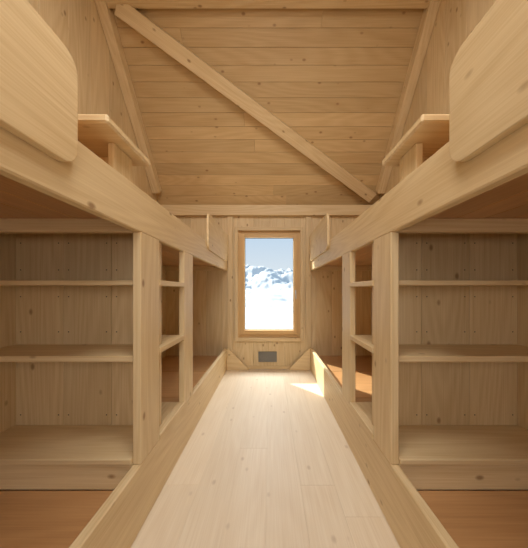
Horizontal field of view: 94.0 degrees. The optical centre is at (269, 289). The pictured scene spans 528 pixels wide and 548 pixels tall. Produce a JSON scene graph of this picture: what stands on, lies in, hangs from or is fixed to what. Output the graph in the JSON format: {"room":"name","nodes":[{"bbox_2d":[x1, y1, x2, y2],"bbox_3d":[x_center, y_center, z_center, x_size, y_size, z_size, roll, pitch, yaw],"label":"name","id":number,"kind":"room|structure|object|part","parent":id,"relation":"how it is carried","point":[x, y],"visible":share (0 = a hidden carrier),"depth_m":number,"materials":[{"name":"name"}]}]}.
{"room":"mountain hut dormitory","nodes":[
{"label":"mountain hut dormitory","id":0,"kind":"room"},
{"bbox_2d":[27,0,158,202],"bbox_3d":[-1.680,-1.472,1.225,0.120,5.243,4.750,0,0,0],"label":"wall","id":1,"kind":"structure","parent":0,"point":[77,23],"depth_m":2.23,"materials":[{"name":"brown wood"}]},
{"bbox_2d":[5,369,527,547],"bbox_3d":[-0.020,1.210,1.275,3.400,0.120,5.050,0,0,0],"label":"floor","id":2,"kind":"structure","parent":0,"point":[267,462],"depth_m":1.49,"materials":[{"name":"brown wood"}]},
{"bbox_2d":[0,0,247,547],"bbox_3d":[-0.966,0.195,1.225,1.309,1.910,4.750,0,0,0],"label":"bunk bed","id":3,"kind":"object","parent":2,"relation":"on","point":[50,182],"visible":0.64,"depth_m":1.02,"materials":[{"name":"brown wood"}]},
{"bbox_3d":[-0.607,-0.542,0.156,0.026,0.335,1.212,0,0,0],"label":"guard panel","id":4,"kind":"part","parent":3,"relation":"part of","materials":[{"name":"brown wood"}]},
{"bbox_2d":[0,114,161,489],"bbox_3d":[-1.067,0.145,1.215,0.905,1.630,0.570,0,0,0],"label":"shelf unit","id":5,"kind":"object","parent":3,"relation":"attached to","point":[72,353],"visible":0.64,"depth_m":1.47,"materials":[{"name":"brown wood"}]},
{"bbox_3d":[-1.093,-0.036,1.345,0.855,0.024,0.250,0,0,0],"label":"shelf","id":6,"kind":"part","parent":5,"relation":"part of","materials":[{"name":"brown wood"}]},
{"bbox_3d":[-1.093,0.340,1.340,0.855,0.030,0.260,0,0,0],"label":"shelf","id":7,"kind":"part","parent":5,"relation":"part of","materials":[{"name":"brown wood"}]},
{"bbox_3d":[-1.090,0.307,1.485,0.858,1.305,0.030,0,0,0],"label":"panel","id":8,"kind":"part","parent":5,"relation":"part of","materials":[{"name":"brown wood"}]},
{"bbox_3d":[-0.640,-0.383,1.210,0.040,0.205,4.720,0,0,0],"label":"rail","id":9,"kind":"part","parent":3,"relation":"part of","materials":[{"name":"brown wood"}]},
{"bbox_3d":[-0.640,0.995,1.210,0.040,0.310,4.720,0,0,0],"label":"rail","id":10,"kind":"part","parent":3,"relation":"part of","materials":[{"name":"brown wood"}]},
{"bbox_2d":[133,232,192,464],"bbox_3d":[-0.703,0.280,1.580,0.175,1.120,0.800,0,0,0],"label":"ladder","id":11,"kind":"object","parent":3,"relation":"on","point":[147,431],"visible":0.94,"depth_m":1.29,"materials":[{"name":"brown wood"}]},
{"bbox_3d":[-0.640,0.280,1.280,0.040,1.120,0.200,0,0,0],"label":"post","id":12,"kind":"part","parent":11,"relation":"part of","materials":[{"name":"brown wood"}]},
{"bbox_3d":[-0.640,0.280,1.880,0.040,1.120,0.200,0,0,0],"label":"post","id":13,"kind":"part","parent":11,"relation":"part of","materials":[{"name":"brown wood"}]},
{"bbox_3d":[-0.609,-0.580,2.950,0.022,0.360,1.100,0,0,0],"label":"guard panel","id":14,"kind":"part","parent":3,"relation":"part of","materials":[{"name":"brown wood"}]},
{"bbox_3d":[-0.465,0.995,3.540,0.307,0.310,0.030,0,0,0],"label":"panel","id":15,"kind":"part","parent":3,"relation":"part of","materials":[{"name":"brown wood"}]},
{"bbox_2d":[289,0,527,547],"bbox_3d":[0.926,0.195,1.225,1.309,1.910,4.750,0,0,0],"label":"bunk bed","id":16,"kind":"object","parent":2,"relation":"on","point":[477,182],"visible":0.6,"depth_m":0.99,"materials":[{"name":"brown wood"}]},
{"bbox_3d":[0.425,0.995,3.540,0.307,0.310,0.030,0,0,0],"label":"panel","id":17,"kind":"part","parent":16,"relation":"part of","materials":[{"name":"brown wood"}]},
{"bbox_3d":[0.569,-0.580,2.950,0.022,0.360,1.100,0,0,0],"label":"guard panel","id":18,"kind":"part","parent":16,"relation":"part of","materials":[{"name":"brown wood"}]},
{"bbox_2d":[342,232,398,464],"bbox_3d":[0.662,0.280,1.580,0.175,1.120,0.800,0,0,0],"label":"ladder","id":19,"kind":"object","parent":16,"relation":"on","point":[385,430],"visible":0.94,"depth_m":1.29,"materials":[{"name":"brown wood"}]},
{"bbox_3d":[0.600,0.280,1.880,0.040,1.120,0.200,0,0,0],"label":"post","id":20,"kind":"part","parent":19,"relation":"part of","materials":[{"name":"brown wood"}]},
{"bbox_3d":[0.600,0.280,1.280,0.040,1.120,0.200,0,0,0],"label":"post","id":21,"kind":"part","parent":19,"relation":"part of","materials":[{"name":"brown wood"}]},
{"bbox_3d":[0.600,0.995,1.210,0.040,0.310,4.720,0,0,0],"label":"rail","id":22,"kind":"part","parent":16,"relation":"part of","materials":[{"name":"brown wood"}]},
{"bbox_3d":[0.600,-0.383,1.210,0.040,0.205,4.720,0,0,0],"label":"rail","id":23,"kind":"part","parent":16,"relation":"part of","materials":[{"name":"brown wood"}]},
{"bbox_2d":[372,114,527,489],"bbox_3d":[1.028,0.145,1.215,0.905,1.630,0.570,0,0,0],"label":"shelf unit","id":24,"kind":"object","parent":16,"relation":"attached to","point":[459,350],"visible":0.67,"depth_m":1.47,"materials":[{"name":"brown wood"}]},
{"bbox_3d":[1.050,0.307,1.485,0.858,1.305,0.030,0,0,0],"label":"panel","id":25,"kind":"part","parent":24,"relation":"part of","materials":[{"name":"brown wood"}]},
{"bbox_3d":[1.052,-0.036,1.345,0.855,0.024,0.250,0,0,0],"label":"shelf","id":26,"kind":"part","parent":24,"relation":"part of","materials":[{"name":"brown wood"}]},
{"bbox_3d":[1.052,0.340,1.340,0.855,0.030,0.260,0,0,0],"label":"shelf","id":27,"kind":"part","parent":24,"relation":"part of","materials":[{"name":"brown wood"}]},
{"bbox_3d":[0.567,-0.542,0.156,0.026,0.335,1.212,0,0,0],"label":"guard panel","id":28,"kind":"part","parent":16,"relation":"part of","materials":[{"name":"brown wood"}]},
{"bbox_2d":[112,9,423,204],"bbox_3d":[-0.020,-2.655,1.225,3.500,3.352,5.453,0,0,0],"label":"ceiling","id":29,"kind":"structure","parent":0,"point":[335,77],"depth_m":2.81,"materials":[{"name":"brown wood"}]},
{"bbox_2d":[95,1,161,193],"bbox_3d":[-1.570,-2.619,2.376,0.095,2.584,2.181,0,0,0],"label":"rafter","id":30,"kind":"object","parent":29,"relation":"attached to","point":[106,15],"visible":1,"depth_m":2.67,"materials":[{"name":"brown wood"}]},
{"bbox_2d":[115,4,375,202],"bbox_3d":[0.000,-1.998,2.907,3.164,1.525,0.162,0,0,-22],"label":"beam","id":31,"kind":"structure","parent":29,"relation":"attached to","point":[131,16],"depth_m":2.70,"materials":[{"name":"brown wood"}]},
{"bbox_2d":[94,0,441,8],"bbox_3d":[-0.020,-2.745,2.260,3.200,0.170,0.140,0,0,0],"label":"beam","id":32,"kind":"structure","parent":29,"relation":"attached to","point":[137,4],"depth_m":2.29,"materials":[{"name":"brown wood"}]},
{"bbox_2d":[375,1,440,193],"bbox_3d":[1.530,-2.619,2.376,0.095,2.584,2.181,0,0,0],"label":"rafter","id":33,"kind":"object","parent":29,"relation":"attached to","point":[429,15],"visible":1,"depth_m":2.64,"materials":[{"name":"brown wood"}]},
{"bbox_2d":[166,217,370,365],"bbox_3d":[-0.020,-0.047,3.700,3.200,2.394,0.200,0,0,0],"label":"wall","id":34,"kind":"structure","parent":0,"point":[209,287],"depth_m":3.60,"materials":[{"name":"brown wood"}]},
{"bbox_2d":[161,205,371,216],"bbox_3d":[-0.020,-1.149,3.565,3.200,0.150,0.070,0,0,0],"label":"trim","id":35,"kind":"structure","parent":34,"relation":"attached to","point":[176,210],"depth_m":3.53,"materials":[{"name":"brown wood"}]},
{"bbox_2d":[258,352,276,361],"bbox_3d":[-0.035,0.975,3.591,0.270,0.150,0.018,0,0,0],"label":"air vent","id":36,"kind":"object","parent":34,"relation":"in","point":[262,356],"visible":1,"depth_m":3.59,"materials":[{"name":"grey metal"}]},
{"bbox_2d":[246,366,290,368],"bbox_3d":[-0.010,1.130,3.590,1.060,0.040,0.020,0,0,0],"label":"baseboard","id":37,"kind":"structure","parent":34,"relation":"attached to","point":[248,367],"depth_m":3.58,"materials":[{"name":"brown wood"}]},
{"bbox_2d":[227,216,310,351],"bbox_3d":[-0.010,0.038,3.585,1.220,2.224,0.030,0,0,0],"label":"trim","id":38,"kind":"structure","parent":34,"relation":"attached to","point":[229,218],"depth_m":3.57,"materials":[{"name":"brown wood"}]},
{"bbox_2d":[234,227,303,340],"bbox_3d":[-0.013,-0.085,3.583,1.005,1.660,0.035,0,0,0],"label":"window frame","id":39,"kind":"structure","parent":34,"relation":"attached to","point":[235,228],"depth_m":3.56,"materials":[{"name":"beige wood"}]},
{"bbox_2d":[238,227,299,340],"bbox_3d":[-0.013,-0.085,3.583,0.905,1.660,0.035,0,0,0],"label":"rails","id":40,"kind":"object","parent":39,"relation":"attached to","point":[239,228],"depth_m":3.57,"materials":[{"name":"beige wood"}]},
{"bbox_2d":[238,231,299,337],"bbox_3d":[-0.013,-0.085,3.665,0.915,1.570,0.130,0,0,0],"label":"window","id":41,"kind":"structure","parent":34,"relation":"in","point":[242,235],"depth_m":3.62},
{"bbox_3d":[-0.013,-0.085,3.675,0.915,1.570,0.110,0,0,0],"label":"outer frame stiles","id":42,"kind":"part","parent":41,"relation":"part of","materials":[{"name":"brown wood"}]},
{"bbox_3d":[-0.013,-0.085,3.675,0.825,1.570,0.110,0,0,0],"label":"outer frame rails","id":43,"kind":"part","parent":41,"relation":"part of","materials":[{"name":"brown wood"}]},
{"bbox_2d":[245,234,293,334],"bbox_3d":[-0.013,-0.085,3.645,0.721,1.476,0.090,0,0,0],"label":"rails","id":44,"kind":"object","parent":41,"relation":"attached to","point":[247,332],"depth_m":3.60,"materials":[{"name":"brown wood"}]},
{"bbox_2d":[380,0,496,197],"bbox_3d":[1.640,-1.472,1.225,0.120,5.243,4.750,0,0,0],"label":"wall","id":45,"kind":"structure","parent":0,"point":[455,21],"depth_m":2.25,"materials":[{"name":"brown wood"}]},
{"label":"outside","id":46,"kind":"structure","parent":0,"visible":0},
{"bbox_2d":[245,264,292,328],"bbox_3d":[-0.020,-10.635,214.200,448.200,41.396,420.000,0,0,0],"label":"landscape","id":47,"kind":"structure","parent":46,"point":[268,292],"depth_m":104.93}
]}

